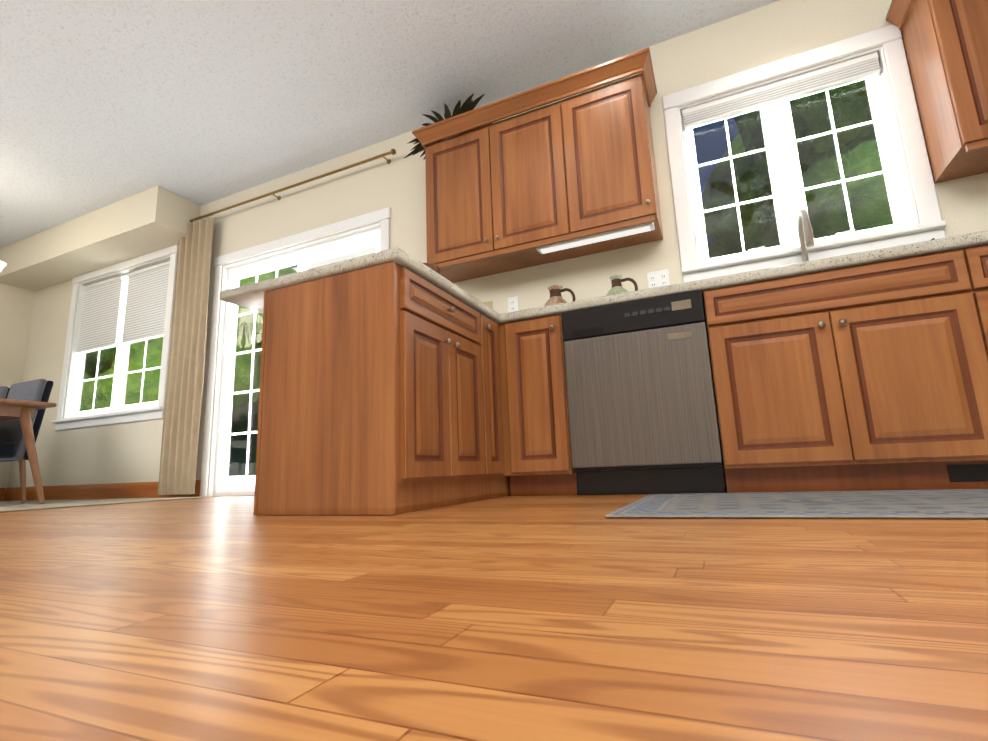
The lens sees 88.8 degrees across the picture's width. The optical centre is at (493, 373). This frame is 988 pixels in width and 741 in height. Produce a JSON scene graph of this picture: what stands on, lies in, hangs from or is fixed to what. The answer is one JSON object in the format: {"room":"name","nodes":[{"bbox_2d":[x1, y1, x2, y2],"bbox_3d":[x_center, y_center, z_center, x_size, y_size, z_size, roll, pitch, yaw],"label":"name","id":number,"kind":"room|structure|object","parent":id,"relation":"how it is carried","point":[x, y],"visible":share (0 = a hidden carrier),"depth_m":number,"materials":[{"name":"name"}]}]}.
{"room":"kitchen and dining room","nodes":[
{"label":"kitchen and dining room","id":0,"kind":"room"},
{"bbox_2d":[0,283,33,489],"bbox_3d":[-6.429,-0.374,3.235,0.120,2.700,5.400,-7,-12,23],"label":"wall","id":1,"kind":"structure","parent":0,"point":[16,304],"depth_m":5.60,"materials":[{"name":"beige paint"}]},
{"bbox_2d":[0,488,4,500],"bbox_3d":[-6.256,0.897,3.105,0.016,0.140,5.097,-7,-12,23],"label":"baseboard","id":2,"kind":"structure","parent":1,"relation":"attached to","point":[2,490],"depth_m":5.36,"materials":[{"name":"brown wood"}]},
{"bbox_2d":[0,0,778,247],"bbox_3d":[-2.204,-2.243,1.716,9.800,0.080,5.540,-7,-12,23],"label":"ceiling","id":3,"kind":"structure","parent":0,"point":[103,103],"depth_m":3.28,"materials":[{"name":"paint"}]},
{"bbox_2d":[0,261,6,271],"bbox_3d":[-4.341,-1.199,3.977,0.844,0.961,0.814,-7,-12,23],"label":"chandelier","id":4,"kind":"object","parent":3,"relation":"hanging from","point":[3,265],"visible":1,"depth_m":4.24,"materials":[{"name":"silver metal"}]},
{"bbox_2d":[0,185,199,290],"bbox_3d":[-4.130,-1.303,5.129,2.778,0.343,0.398,-7,-12,23],"label":"soffit ceiling","id":5,"kind":"structure","parent":3,"relation":"attached to","point":[154,219],"depth_m":4.84,"materials":[{"name":"beige paint"}]},
{"bbox_2d":[0,487,987,740],"bbox_3d":[-2.098,0.476,1.199,9.800,0.060,5.540,-7,-12,23],"label":"floor","id":6,"kind":"structure","parent":0,"point":[558,617],"depth_m":0.44,"materials":[{"name":"brown wood"}]},
{"bbox_2d":[0,497,202,511],"bbox_3d":[-4.233,0.876,3.056,2.810,0.009,3.260,-7,-12,23],"label":"dining rug","id":7,"kind":"object","parent":6,"relation":"on","point":[10,506],"visible":1,"depth_m":3.67,"materials":[{"name":"fabric"}]},
{"bbox_2d":[0,386,9,398],"bbox_3d":[-4.571,0.586,4.192,0.470,1.003,0.648,-7,-12,23],"label":"chair","id":8,"kind":"object","parent":7,"relation":"on","point":[4,391],"visible":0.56,"depth_m":4.40,"materials":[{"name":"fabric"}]},
{"bbox_2d":[0,379,53,502],"bbox_3d":[-4.024,0.520,3.955,0.470,1.003,0.648,-7,-12,23],"label":"chair","id":9,"kind":"object","parent":7,"relation":"on","point":[12,445],"visible":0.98,"depth_m":4.11,"materials":[{"name":"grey fabric"}]},
{"bbox_2d":[0,398,56,503],"bbox_3d":[-4.286,0.596,3.607,1.952,0.740,1.080,-7,-12,23],"label":"dining table","id":10,"kind":"object","parent":7,"relation":"on","point":[23,411],"visible":1,"depth_m":3.66,"materials":[{"name":"brown wood"}]},
{"bbox_2d":[253,261,508,514],"bbox_3d":[-0.298,0.181,2.500,0.638,0.864,1.535,-7,-12,23],"label":"base cabinet","id":11,"kind":"object","parent":6,"relation":"on","point":[392,388],"depth_m":1.83,"materials":[{"name":"brown wood"}]},
{"bbox_2d":[220,247,499,321],"bbox_3d":[-0.561,-0.308,2.323,0.890,0.044,0.875,-7,-12,23],"label":"countertop","id":12,"kind":"structure","parent":11,"relation":"on","point":[250,296],"depth_m":1.97,"materials":[{"name":"white stone"}]},
{"bbox_2d":[501,314,600,495],"bbox_3d":[0.313,0.198,2.719,0.338,0.864,0.637,-7,-12,23],"label":"base cabinet","id":13,"kind":"object","parent":6,"relation":"on","point":[537,433],"depth_m":2.43,"materials":[{"name":"brown wood"}]},
{"bbox_2d":[562,291,724,494],"bbox_3d":[0.748,0.140,2.496,0.630,0.862,0.587,-7,-12,23],"label":"dishwasher","id":14,"kind":"object","parent":6,"relation":"on","point":[640,393],"visible":0.98,"depth_m":2.23,"materials":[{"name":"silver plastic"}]},
{"bbox_2d":[605,489,987,518],"bbox_3d":[1.157,0.349,1.383,1.520,0.007,0.900,-7,-12,23],"label":"kitchen rug","id":15,"kind":"object","parent":6,"relation":"on","point":[934,504],"visible":0.96,"depth_m":1.33,"materials":[{"name":"grey fabric"}]},
{"bbox_2d":[707,284,987,491],"bbox_3d":[1.462,0.141,2.207,0.886,0.698,0.637,-7,-12,23],"label":"base cabinet","id":16,"kind":"object","parent":6,"relation":"on","point":[890,392],"depth_m":1.91,"materials":[{"name":"brown wood"}]},
{"bbox_2d":[495,230,987,323],"bbox_3d":[1.174,-0.334,2.400,3.997,0.307,0.672,-7,-12,23],"label":"countertop","id":17,"kind":"structure","parent":16,"relation":"on","point":[977,238],"depth_m":2.09,"materials":[{"name":"white stone"}]},
{"bbox_2d":[423,263,444,277],"bbox_3d":[-0.383,-0.442,2.680,0.275,0.336,0.275,-7,-12,23],"label":"fruit bowl","id":18,"kind":"object","parent":17,"relation":"on","point":[434,267],"visible":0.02,"depth_m":2.60,"materials":[{"name":"brown wood"}]},
{"bbox_2d":[544,285,575,305],"bbox_3d":[0.384,-0.381,2.977,0.207,0.270,0.176,-7,-12,23],"label":"jug vase","id":19,"kind":"object","parent":17,"relation":"on","point":[555,291],"visible":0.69,"depth_m":2.96,"materials":[{"name":"ceramic"}]},
{"bbox_2d":[606,275,637,295],"bbox_3d":[0.713,-0.419,2.834,0.197,0.265,0.164,-7,-12,23],"label":"jug vase","id":20,"kind":"object","parent":17,"relation":"on","point":[617,287],"visible":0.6,"depth_m":2.82,"materials":[{"name":"ceramic"}]},
{"bbox_2d":[797,208,814,261],"bbox_3d":[1.562,-0.606,2.463,0.115,0.429,0.220,-7,-12,23],"label":"faucet","id":21,"kind":"object","parent":17,"relation":"on","point":[805,234],"visible":0.58,"depth_m":2.45,"materials":[{"name":"silver metal"}]},
{"bbox_2d":[889,244,987,311],"bbox_3d":[2.010,-0.007,1.984,0.440,0.864,0.637,-7,-12,23],"label":"base cabinet","id":22,"kind":"object","parent":6,"relation":"on","point":[957,268],"depth_m":1.85,"materials":[{"name":"brown wood"}]},
{"bbox_2d":[7,0,987,496],"bbox_3d":[-1.048,-0.461,3.885,9.800,2.700,0.140,-7,-12,23],"label":"wall","id":23,"kind":"structure","parent":0,"point":[127,452],"depth_m":3.74,"materials":[{"name":"beige paint"}]},
{"bbox_2d":[3,480,200,500],"bbox_3d":[-3.817,1.120,4.781,3.029,0.140,0.019,-7,-12,23],"label":"baseboard","id":24,"kind":"structure","parent":23,"relation":"attached to","point":[117,490],"depth_m":4.74,"materials":[{"name":"brown wood"}]},
{"bbox_2d":[51,245,178,430],"bbox_3d":[-3.752,-0.325,5.046,1.714,1.680,0.169,-7,-12,23],"label":"dining room window","id":25,"kind":"structure","parent":23,"relation":"in","point":[146,311],"depth_m":5.06,"materials":[{"name":"white paint"}]},
{"bbox_2d":[189,149,395,221],"bbox_3d":[-1.910,-1.516,4.316,2.604,0.044,0.108,-7,-12,23],"label":"curtain rod","id":26,"kind":"object","parent":23,"relation":"attached to","point":[392,152],"visible":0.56,"depth_m":4.12,"materials":[{"name":"gold metal"}]},
{"bbox_2d":[158,213,214,494],"bbox_3d":[-2.688,-0.218,4.410,0.460,2.486,0.056,-7,-12,23],"label":"curtain","id":27,"kind":"object","parent":26,"relation":"hanging from","point":[182,409],"visible":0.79,"depth_m":4.38,"materials":[{"name":"fabric"}]},
{"bbox_2d":[200,207,390,496],"bbox_3d":[-1.587,-0.107,4.047,1.904,2.106,0.150,-7,-12,23],"label":"glass door","id":28,"kind":"structure","parent":23,"relation":"in","point":[302,257],"depth_m":4.25,"materials":[{"name":"white paint"}]},
{"bbox_2d":[420,112,502,282],"bbox_3d":[-0.199,-1.134,3.347,0.393,0.938,0.336,-7,-12,23],"label":"upper cabinet","id":29,"kind":"object","parent":23,"relation":"attached to","point":[454,218],"depth_m":3.19,"materials":[{"name":"brown wood"}]},
{"bbox_2d":[405,93,491,159],"bbox_3d":[-0.288,-1.710,3.506,0.794,0.410,0.316,-7,-12,23],"label":"decor","id":30,"kind":"object","parent":29,"relation":"on","point":[469,104],"visible":0.17,"depth_m":3.49,"materials":[{"name":"grey plant"}]},
{"bbox_2d":[483,301,492,308],"bbox_3d":[-0.041,-0.420,3.337,0.072,0.118,0.010,-7,-12,23],"label":"electrical outlet plate","id":31,"kind":"object","parent":23,"relation":"attached to","point":[490,303],"depth_m":3.34,"materials":[{"name":"white paint"}]},
{"bbox_2d":[480,104,527,271],"bbox_3d":[0.048,-1.164,3.240,0.212,0.938,0.336,-7,-12,23],"label":"upper cabinet","id":32,"kind":"object","parent":23,"relation":"attached to","point":[493,138],"depth_m":3.08,"materials":[{"name":"brown wood"}]},
{"bbox_2d":[508,296,518,312],"bbox_3d":[0.123,-0.440,3.266,0.072,0.118,0.010,-7,-12,23],"label":"electrical outlet plate","id":33,"kind":"object","parent":23,"relation":"attached to","point":[512,301],"depth_m":3.26,"materials":[{"name":"white paint"}]},
{"bbox_2d":[504,92,571,266],"bbox_3d":[0.260,-1.190,3.149,0.319,0.938,0.335,-7,-12,23],"label":"upper cabinet","id":34,"kind":"object","parent":23,"relation":"attached to","point":[528,211],"depth_m":3.00,"materials":[{"name":"brown wood"}]},
{"bbox_2d":[540,76,599,257],"bbox_3d":[0.473,-1.216,3.056,0.212,0.938,0.336,-7,-12,23],"label":"upper cabinet","id":35,"kind":"object","parent":23,"relation":"attached to","point":[575,176],"depth_m":2.90,"materials":[{"name":"brown wood"}]},
{"bbox_2d":[580,52,662,251],"bbox_3d":[0.720,-1.246,2.949,0.393,0.938,0.336,-7,-12,23],"label":"upper cabinet","id":36,"kind":"object","parent":23,"relation":"attached to","point":[624,206],"depth_m":2.79,"materials":[{"name":"brown wood"}]},
{"bbox_2d":[647,269,669,287],"bbox_3d":[0.948,-0.536,2.908,0.118,0.118,0.010,-7,-12,23],"label":"electrical outlet plate","id":37,"kind":"object","parent":23,"relation":"attached to","point":[658,278],"depth_m":2.91,"materials":[{"name":"white paint"}]},
{"bbox_2d":[662,24,945,282],"bbox_3d":[1.595,-1.139,2.758,1.170,1.215,0.169,-7,-12,23],"label":"kitchen window","id":38,"kind":"structure","parent":23,"relation":"in","point":[770,99],"depth_m":2.73,"materials":[{"name":"white paint"}]},
{"bbox_2d":[892,0,987,182],"bbox_3d":[2.258,-1.436,2.261,0.492,0.938,0.376,-7,-12,23],"label":"upper cabinet","id":39,"kind":"object","parent":23,"relation":"attached to","point":[945,42],"depth_m":2.24,"materials":[{"name":"brown wood"}]},
{"label":"outside","id":40,"kind":"structure","parent":0,"visible":0},
{"bbox_3d":[11.597,8.483,45.246,100.000,0.290,87.350,-7,-12,23],"label":"ground","id":41,"kind":"structure","parent":40,"visible":0},
{"bbox_2d":[80,323,119,410],"bbox_3d":[-7.719,0.524,10.251,3.635,4.051,3.343,-7,-12,23],"label":"tree","id":42,"kind":"object","parent":41,"relation":"on","point":[93,359],"depth_m":9.12,"materials":[{"name":"green plant"}]},
{"bbox_2d":[81,267,296,409],"bbox_3d":[-5.551,-0.195,9.868,3.573,5.153,4.094,-7,-12,23],"label":"tree","id":43,"kind":"object","parent":41,"relation":"on","point":[150,383],"depth_m":8.92,"materials":[{"name":"green plant"}]},
{"bbox_2d":[228,247,374,475],"bbox_3d":[-3.266,-0.458,14.709,10.400,7.300,7.600,-7,-12,23],"label":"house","id":44,"kind":"structure","parent":41,"relation":"on","point":[235,449],"depth_m":12.10,"materials":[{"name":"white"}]},
{"bbox_2d":[697,241,727,261],"bbox_3d":[7.297,-0.528,13.803,5.360,6.290,5.342,-7,-12,23],"label":"tree","id":45,"kind":"object","parent":41,"relation":"on","point":[711,253],"depth_m":12.94,"materials":[{"name":"green plant"}]},
{"bbox_2d":[693,110,893,254],"bbox_3d":[8.148,-2.819,11.561,6.898,9.888,8.717,-7,-12,23],"label":"tree","id":46,"kind":"object","parent":41,"relation":"on","point":[766,208],"depth_m":10.48,"materials":[{"name":"green plant"}]},
{"bbox_2d":[789,80,874,152],"bbox_3d":[9.799,-3.044,9.805,7.852,9.548,7.916,-7,-12,23],"label":"tree","id":47,"kind":"object","parent":41,"relation":"on","point":[843,122],"depth_m":9.43,"materials":[{"name":"green plant"}]}
]}

